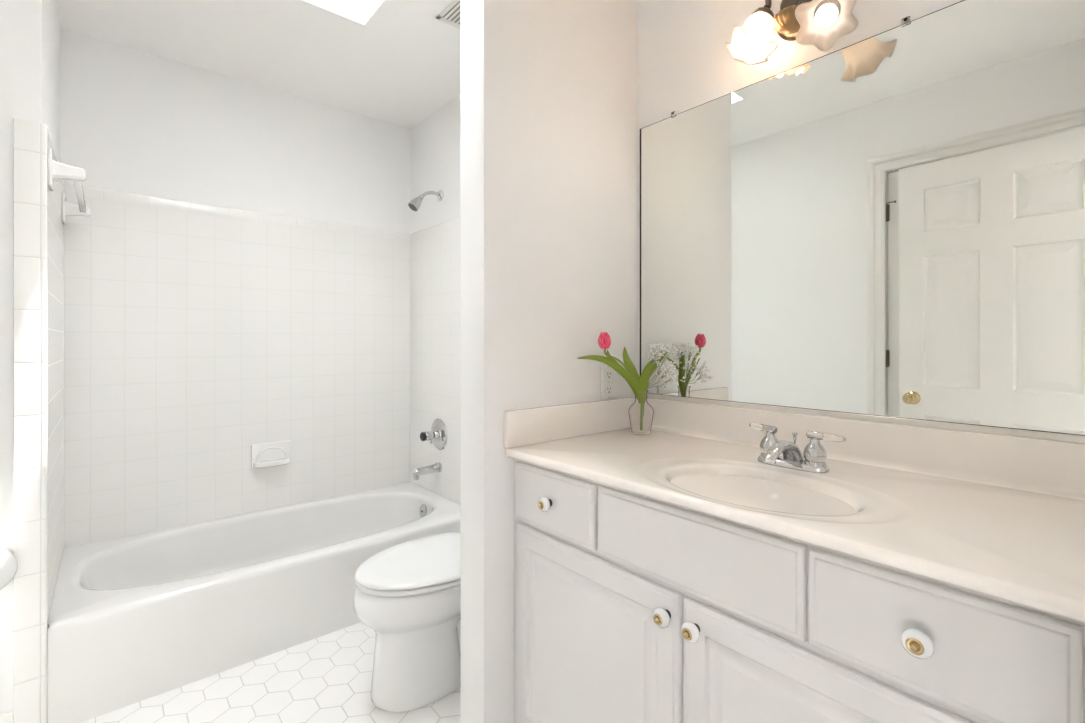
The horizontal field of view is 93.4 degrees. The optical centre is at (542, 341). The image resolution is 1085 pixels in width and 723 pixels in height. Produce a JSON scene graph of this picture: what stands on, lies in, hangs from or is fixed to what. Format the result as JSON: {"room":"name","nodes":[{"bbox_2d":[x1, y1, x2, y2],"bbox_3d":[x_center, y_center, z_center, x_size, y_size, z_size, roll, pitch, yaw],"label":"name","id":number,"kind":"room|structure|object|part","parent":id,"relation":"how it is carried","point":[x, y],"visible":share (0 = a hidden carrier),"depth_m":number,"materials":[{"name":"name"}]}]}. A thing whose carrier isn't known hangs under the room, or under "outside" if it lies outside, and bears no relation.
{"room":"bathroom","nodes":[
{"label":"bathroom","id":0,"kind":"room"},
{"bbox_2d":[0,0,59,714],"bbox_3d":[-1.854,-0.058,1.690,0.337,2.448,0.758,0,0,-40],"label":"wall","id":1,"kind":"structure","parent":0,"point":[29,29],"depth_m":1.47,"materials":[{"name":"white paint"}]},
{"bbox_2d":[0,711,12,722],"bbox_3d":[-1.581,1.116,1.416,0.158,0.100,0.013,0,0,-40],"label":"baseboard","id":2,"kind":"structure","parent":1,"relation":"attached to","point":[8,717],"depth_m":1.46,"materials":[{"name":"white paint"}]},
{"bbox_2d":[0,547,17,589],"bbox_3d":[-1.540,0.646,1.404,0.134,0.134,0.084,0,0,-40],"label":"paper holder","id":3,"kind":"object","parent":1,"relation":"attached to","point":[8,562],"visible":1,"depth_m":1.44,"materials":[{"name":"white ceramic"}]},
{"bbox_2d":[13,118,46,722],"bbox_3d":[-1.495,0.263,1.493,0.070,1.806,0.012,0,0,-40],"label":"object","id":4,"kind":"structure","parent":1,"relation":"attached to","point":[29,137],"depth_m":1.49,"materials":[{"name":"tile"}]},
{"bbox_2d":[42,123,63,192],"bbox_3d":[-1.719,-0.621,1.800,0.012,0.050,0.746,0,0,-40],"label":"trim","id":5,"kind":"structure","parent":1,"relation":"attached to","point":[48,134],"depth_m":1.63,"materials":[{"name":"tile"}]},
{"bbox_2d":[47,141,63,630],"bbox_3d":[-1.719,0.285,1.800,0.012,1.762,0.746,0,0,-40],"label":"tiled wall","id":6,"kind":"structure","parent":1,"relation":"attached to","point":[55,226],"depth_m":1.76,"materials":[{"name":"white tile"}]},
{"bbox_2d":[48,148,90,224],"bbox_3d":[-1.674,-0.524,1.822,0.084,0.110,0.695,0,0,-40],"label":"towel bar","id":7,"kind":"object","parent":6,"relation":"attached to","point":[57,171],"visible":1,"depth_m":1.60,"materials":[{"name":"white ceramic"}]},
{"bbox_2d":[60,28,409,233],"bbox_3d":[-1.518,-0.058,2.553,2.200,2.448,0.120,0,0,-40],"label":"wall","id":8,"kind":"structure","parent":0,"point":[139,122],"depth_m":2.45,"materials":[{"name":"white paint"}]},
{"bbox_2d":[64,195,409,547],"bbox_3d":[-1.379,0.185,2.586,1.524,1.562,0.010,0,0,-40],"label":"tiled wall","id":9,"kind":"structure","parent":8,"relation":"attached to","point":[193,341],"depth_m":2.44,"materials":[{"name":"white tile"}]},
{"bbox_2d":[251,440,290,467],"bbox_3d":[-1.354,0.568,2.563,0.181,0.115,0.057,0,0,-40],"label":"soap dish","id":10,"kind":"object","parent":9,"relation":"attached to","point":[263,455],"visible":1,"depth_m":2.56,"materials":[{"name":"white ceramic"}]},
{"bbox_2d":[253,457,289,467],"bbox_3d":[-1.353,0.611,2.562,0.169,0.029,0.052,0,0,-40],"label":"tray","id":11,"kind":"object","parent":10,"relation":"on","point":[260,462],"depth_m":2.55,"materials":[{"name":"white ceramic"}]},
{"bbox_2d":[64,184,409,241],"bbox_3d":[-1.379,-0.621,2.586,1.524,0.050,0.010,0,0,-40],"label":"trim","id":12,"kind":"structure","parent":8,"relation":"attached to","point":[69,190],"depth_m":2.46,"materials":[{"name":"tile"}]},
{"bbox_2d":[56,0,460,128],"bbox_3d":[-0.586,-1.307,1.458,2.200,0.050,3.220,0,0,-40],"label":"ceiling","id":13,"kind":"structure","parent":0,"point":[392,61],"depth_m":2.19,"materials":[{"name":"white paint"}]},
{"bbox_2d":[436,0,460,29],"bbox_3d":[-0.224,-1.279,2.006,0.280,0.006,0.285,0,0,-40],"label":"ceiling vent","id":14,"kind":"object","parent":13,"relation":"in","point":[449,15],"visible":0.18,"depth_m":2.00,"materials":[{"name":"white paint"}]},
{"bbox_2d":[82,622,460,722],"bbox_3d":[0.089,1.206,0.667,2.200,0.080,5.300,0,0,-40],"label":"floor","id":15,"kind":"structure","parent":0,"point":[327,678],"depth_m":1.69,"materials":[{"name":"tile"}]},
{"bbox_2d":[47,482,460,722],"bbox_3d":[-1.131,1.004,2.294,1.523,0.323,0.754,0,0,-40],"label":"bathtub","id":16,"kind":"object","parent":15,"relation":"on","point":[134,618],"visible":0.91,"depth_m":1.92,"materials":[{"name":"white ceramic"}]},
{"bbox_3d":[-0.634,0.903,2.715,0.018,0.073,0.074,0,0,-40],"label":"overflow plate","id":17,"kind":"part","parent":16,"relation":"part of","materials":[{"name":"silver metal"}]},
{"bbox_2d":[353,532,460,711],"bbox_3d":[-0.282,0.778,1.861,0.800,0.775,0.466,0,0,-40],"label":"toilet","id":18,"kind":"object","parent":15,"relation":"on","point":[408,593],"visible":0.53,"depth_m":1.63,"materials":[{"name":"white ceramic"}]},
{"bbox_3d":[-0.389,0.751,1.770,0.506,0.022,0.372,0,0,-40],"label":"lid","id":19,"kind":"part","parent":18,"relation":"part of","materials":[{"name":"white plastic"}]},
{"bbox_3d":[-0.389,0.773,1.771,0.504,0.017,0.368,0,0,-40],"label":"seat","id":20,"kind":"part","parent":18,"relation":"part of","materials":[{"name":"white plastic"}]},
{"bbox_2d":[514,459,1084,722],"bbox_3d":[0.469,0.739,1.144,0.589,0.852,1.126,0,0,-40],"label":"vanity cabinet","id":21,"kind":"object","parent":15,"relation":"on","point":[629,607],"visible":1,"depth_m":0.90,"materials":[{"name":"white paint"}]},
{"bbox_3d":[0.025,0.405,1.281,0.016,0.154,0.296,0,0,-40],"label":"drawer","id":22,"kind":"part","parent":21,"relation":"part of","materials":[{"name":"white paint"}]},
{"bbox_3d":[0.100,0.768,1.193,0.016,0.546,0.520,0,0,-40],"label":"door","id":23,"kind":"part","parent":21,"relation":"part of","materials":[{"name":"white paint"}]},
{"bbox_3d":[0.273,0.405,0.990,0.016,0.154,0.453,0,0,-40],"label":"drawer","id":24,"kind":"part","parent":21,"relation":"part of","materials":[{"name":"white paint"}]},
{"bbox_2d":[504,397,1084,622],"bbox_3d":[0.475,0.307,1.148,0.576,0.234,1.128,0,0,-40],"label":"countertop","id":25,"kind":"structure","parent":21,"relation":"on","point":[996,515],"depth_m":1.02,"materials":[{"name":"stone"}]},
{"bbox_2d":[628,390,653,434],"bbox_3d":[0.309,0.221,1.601,0.080,0.136,0.075,0,0,-40],"label":"glass vase","id":26,"kind":"object","parent":25,"relation":"on","point":[641,413],"visible":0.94,"depth_m":1.58,"materials":[{"name":"clear glass"}]},
{"bbox_2d":[578,332,664,393],"bbox_3d":[0.246,0.124,1.572,0.289,0.307,0.145,0,0,-40],"label":"tulip","id":27,"kind":"object","parent":26,"relation":"in","point":[629,372],"visible":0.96,"depth_m":1.57,"materials":[{"name":"green plant"}]},
{"bbox_3d":[0.250,0.150,1.566,0.152,0.255,0.011,0,0,-30],"label":"stem","id":28,"kind":"part","parent":27,"relation":"part of","materials":[{"name":"green plant"}]},
{"bbox_2d":[646,343,684,387],"bbox_3d":[0.380,0.120,1.580,0.100,0.230,0.136,0,0,-40],"label":"breath","id":29,"kind":"object","parent":26,"relation":"in","point":[662,347],"visible":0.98,"depth_m":1.59,"materials":[{"name":"white plant"}]},
{"bbox_2d":[749,423,845,473],"bbox_3d":[0.544,0.245,1.155,0.143,0.089,0.224,0,0,-40],"label":"faucet","id":30,"kind":"object","parent":25,"relation":"on","point":[815,455],"visible":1,"depth_m":1.14,"materials":[{"name":"silver metal"}]},
{"bbox_3d":[0.529,0.210,1.257,0.017,0.017,0.042,0,0,-26],"label":"lever","id":31,"kind":"part","parent":30,"relation":"part of","materials":[{"name":"white plastic"}]},
{"bbox_3d":[0.545,0.246,1.223,0.047,0.062,0.047,0,0,-40],"label":"handle","id":32,"kind":"part","parent":30,"relation":"part of","materials":[{"name":"silver metal"}]},
{"bbox_3d":[0.541,0.254,1.154,0.138,0.058,0.048,0,0,-40],"label":"spout","id":33,"kind":"part","parent":30,"relation":"part of","materials":[{"name":"silver metal"}]},
{"bbox_3d":[0.578,0.282,1.185,0.054,0.016,0.156,0,0,-40],"label":"plate","id":34,"kind":"part","parent":30,"relation":"part of","materials":[{"name":"silver metal"}]},
{"bbox_3d":[0.590,0.246,1.195,0.013,0.072,0.013,0,0,-40],"label":"lift rod","id":35,"kind":"part","parent":30,"relation":"part of","materials":[{"name":"silver metal"}]},
{"bbox_3d":[0.611,0.246,1.146,0.047,0.062,0.047,0,0,-40],"label":"handle","id":36,"kind":"part","parent":30,"relation":"part of","materials":[{"name":"silver metal"}]},
{"bbox_3d":[0.636,0.211,1.118,0.017,0.017,0.043,0,0,-40],"label":"lever","id":37,"kind":"part","parent":30,"relation":"part of","materials":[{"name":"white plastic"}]},
{"bbox_3d":[0.445,0.768,0.788,0.016,0.546,0.527,0,0,-40],"label":"door","id":38,"kind":"part","parent":21,"relation":"part of","materials":[{"name":"white paint"}]},
{"bbox_3d":[0.521,0.405,0.699,0.016,0.154,0.300,0,0,-40],"label":"drawer","id":39,"kind":"part","parent":21,"relation":"part of","materials":[{"name":"white paint"}]},
{"bbox_2d":[336,0,372,11],"bbox_3d":[-0.724,-1.557,1.627,0.638,0.450,0.734,0,0,-40],"label":"skylight","id":40,"kind":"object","parent":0,"point":[362,5],"depth_m":2.04,"materials":[{"name":"white glass"}]},
{"bbox_2d":[461,0,636,722],"bbox_3d":[0.048,-0.058,1.604,0.636,2.448,0.119,0,0,-40],"label":"wall partition","id":41,"kind":"structure","parent":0,"point":[549,87],"depth_m":1.45,"materials":[{"name":"white paint"}]},
{"bbox_2d":[600,365,614,399],"bbox_3d":[0.213,0.132,1.661,0.069,0.114,0.009,0,0,-40],"label":"wall outlet","id":42,"kind":"object","parent":41,"relation":"attached to","point":[607,374],"visible":0.94,"depth_m":1.65,"materials":[{"name":"white plastic"}]},
{"bbox_2d":[605,385,611,393],"bbox_3d":[0.215,0.157,1.659,0.033,0.027,0.004,0,0,-40],"label":"socket","id":43,"kind":"object","parent":42,"relation":"attached to","point":[608,388],"depth_m":1.66,"materials":[{"name":"grey plastic"}]},
{"bbox_2d":[605,370,611,378],"bbox_3d":[0.215,0.108,1.659,0.033,0.027,0.004,0,0,-40],"label":"socket","id":44,"kind":"object","parent":42,"relation":"attached to","point":[608,373],"depth_m":1.66,"materials":[{"name":"grey plastic"}]},
{"bbox_2d":[410,0,962,376],"bbox_3d":[0.217,-0.058,1.990,0.120,2.448,2.988,0,0,-40],"label":"wall","id":45,"kind":"structure","parent":0,"point":[684,62],"depth_m":1.64,"materials":[{"name":"white paint"}]},
{"bbox_2d":[408,190,442,211],"bbox_3d":[-0.631,-0.760,2.747,0.189,0.142,0.062,0,0,-40],"label":"shower","id":46,"kind":"object","parent":45,"relation":"attached to","point":[414,204],"visible":1,"depth_m":2.72,"materials":[{"name":"silver metal"}]},
{"bbox_3d":[-0.609,-0.789,2.765,0.118,0.052,0.019,0,0,-40],"label":"arm","id":47,"kind":"part","parent":46,"relation":"part of","materials":[{"name":"silver metal"}]},
{"bbox_2d":[410,226,460,503],"bbox_3d":[-0.535,0.285,2.775,0.006,1.762,0.798,0,0,-40],"label":"tiled wall","id":48,"kind":"structure","parent":45,"relation":"attached to","point":[435,259],"depth_m":2.83,"materials":[{"name":"white tile"}]},
{"bbox_2d":[412,462,441,479],"bbox_3d":[-0.625,0.699,2.752,0.161,0.070,0.054,0,0,-40],"label":"tub spout","id":49,"kind":"object","parent":48,"relation":"attached to","point":[437,467],"visible":1,"depth_m":2.73,"materials":[{"name":"silver metal"}]},
{"bbox_2d":[420,419,446,449],"bbox_3d":[-0.605,0.511,2.768,0.109,0.172,0.172,0,0,-40],"label":"shower valve","id":50,"kind":"object","parent":48,"relation":"attached to","point":[437,435],"visible":1,"depth_m":2.76,"materials":[{"name":"silver metal"}]},
{"bbox_3d":[-0.602,0.520,2.771,0.081,0.069,0.049,0,0,-40],"label":"handle","id":51,"kind":"part","parent":50,"relation":"part of","materials":[{"name":"silver metal"}]},
{"bbox_2d":[410,216,460,241],"bbox_3d":[-0.535,-0.621,2.775,0.006,0.050,0.798,0,0,-40],"label":"trim","id":52,"kind":"structure","parent":45,"relation":"attached to","point":[456,222],"depth_m":2.83,"materials":[{"name":"tile"}]},
{"bbox_2d":[725,0,857,64],"bbox_3d":[0.615,-0.926,1.271,0.205,0.483,0.330,0,0,-40],"label":"wall light","id":53,"kind":"object","parent":45,"relation":"attached to","point":[819,23],"visible":1,"depth_m":1.28,"materials":[{"name":"white glass"}]},
{"bbox_3d":[0.550,-0.804,1.347,0.129,0.122,0.130,0,0,-40],"label":"lamp shade","id":54,"kind":"part","parent":53,"relation":"part of","materials":[{"name":"white glass"}]},
{"bbox_3d":[0.561,-0.817,1.349,0.050,0.070,0.048,0,0,-40],"label":"bulb","id":55,"kind":"part","parent":53,"relation":"part of","materials":[{"name":"white glass"}]},
{"bbox_3d":[0.614,-0.911,1.337,0.071,0.072,0.029,0,0,39],"label":"arm","id":56,"kind":"part","parent":53,"relation":"part of","materials":[{"name":"gold metal"}]},
{"bbox_3d":[0.651,-0.862,1.321,0.085,0.132,0.132,0,0,-40],"label":"plate","id":57,"kind":"part","parent":53,"relation":"part of","materials":[{"name":"gold metal"}]},
{"bbox_3d":[0.659,-0.747,1.179,0.124,0.124,0.132,0,0,-40],"label":"lamp shade","id":58,"kind":"part","parent":53,"relation":"part of","materials":[{"name":"white glass"}]},
{"bbox_3d":[0.666,-0.763,1.194,0.064,0.060,0.048,0,0,-40],"label":"bulb","id":59,"kind":"part","parent":53,"relation":"part of","materials":[{"name":"white glass"}]},
{"bbox_2d":[640,0,1084,442],"bbox_3d":[0.692,-0.275,1.328,0.013,0.929,1.112,0,0,-40],"label":"wall mirror","id":60,"kind":"object","parent":45,"relation":"attached to","point":[888,226],"visible":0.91,"depth_m":1.19,"materials":[{"name":"grey mirror"}]},
{"bbox_2d":[647,398,1084,499],"bbox_3d":[0.679,0.240,1.321,0.041,0.100,1.128,0,0,-40],"label":"backsplash","id":61,"kind":"structure","parent":45,"relation":"attached to","point":[1044,466],"depth_m":1.14,"materials":[{"name":"stone"}]}
]}

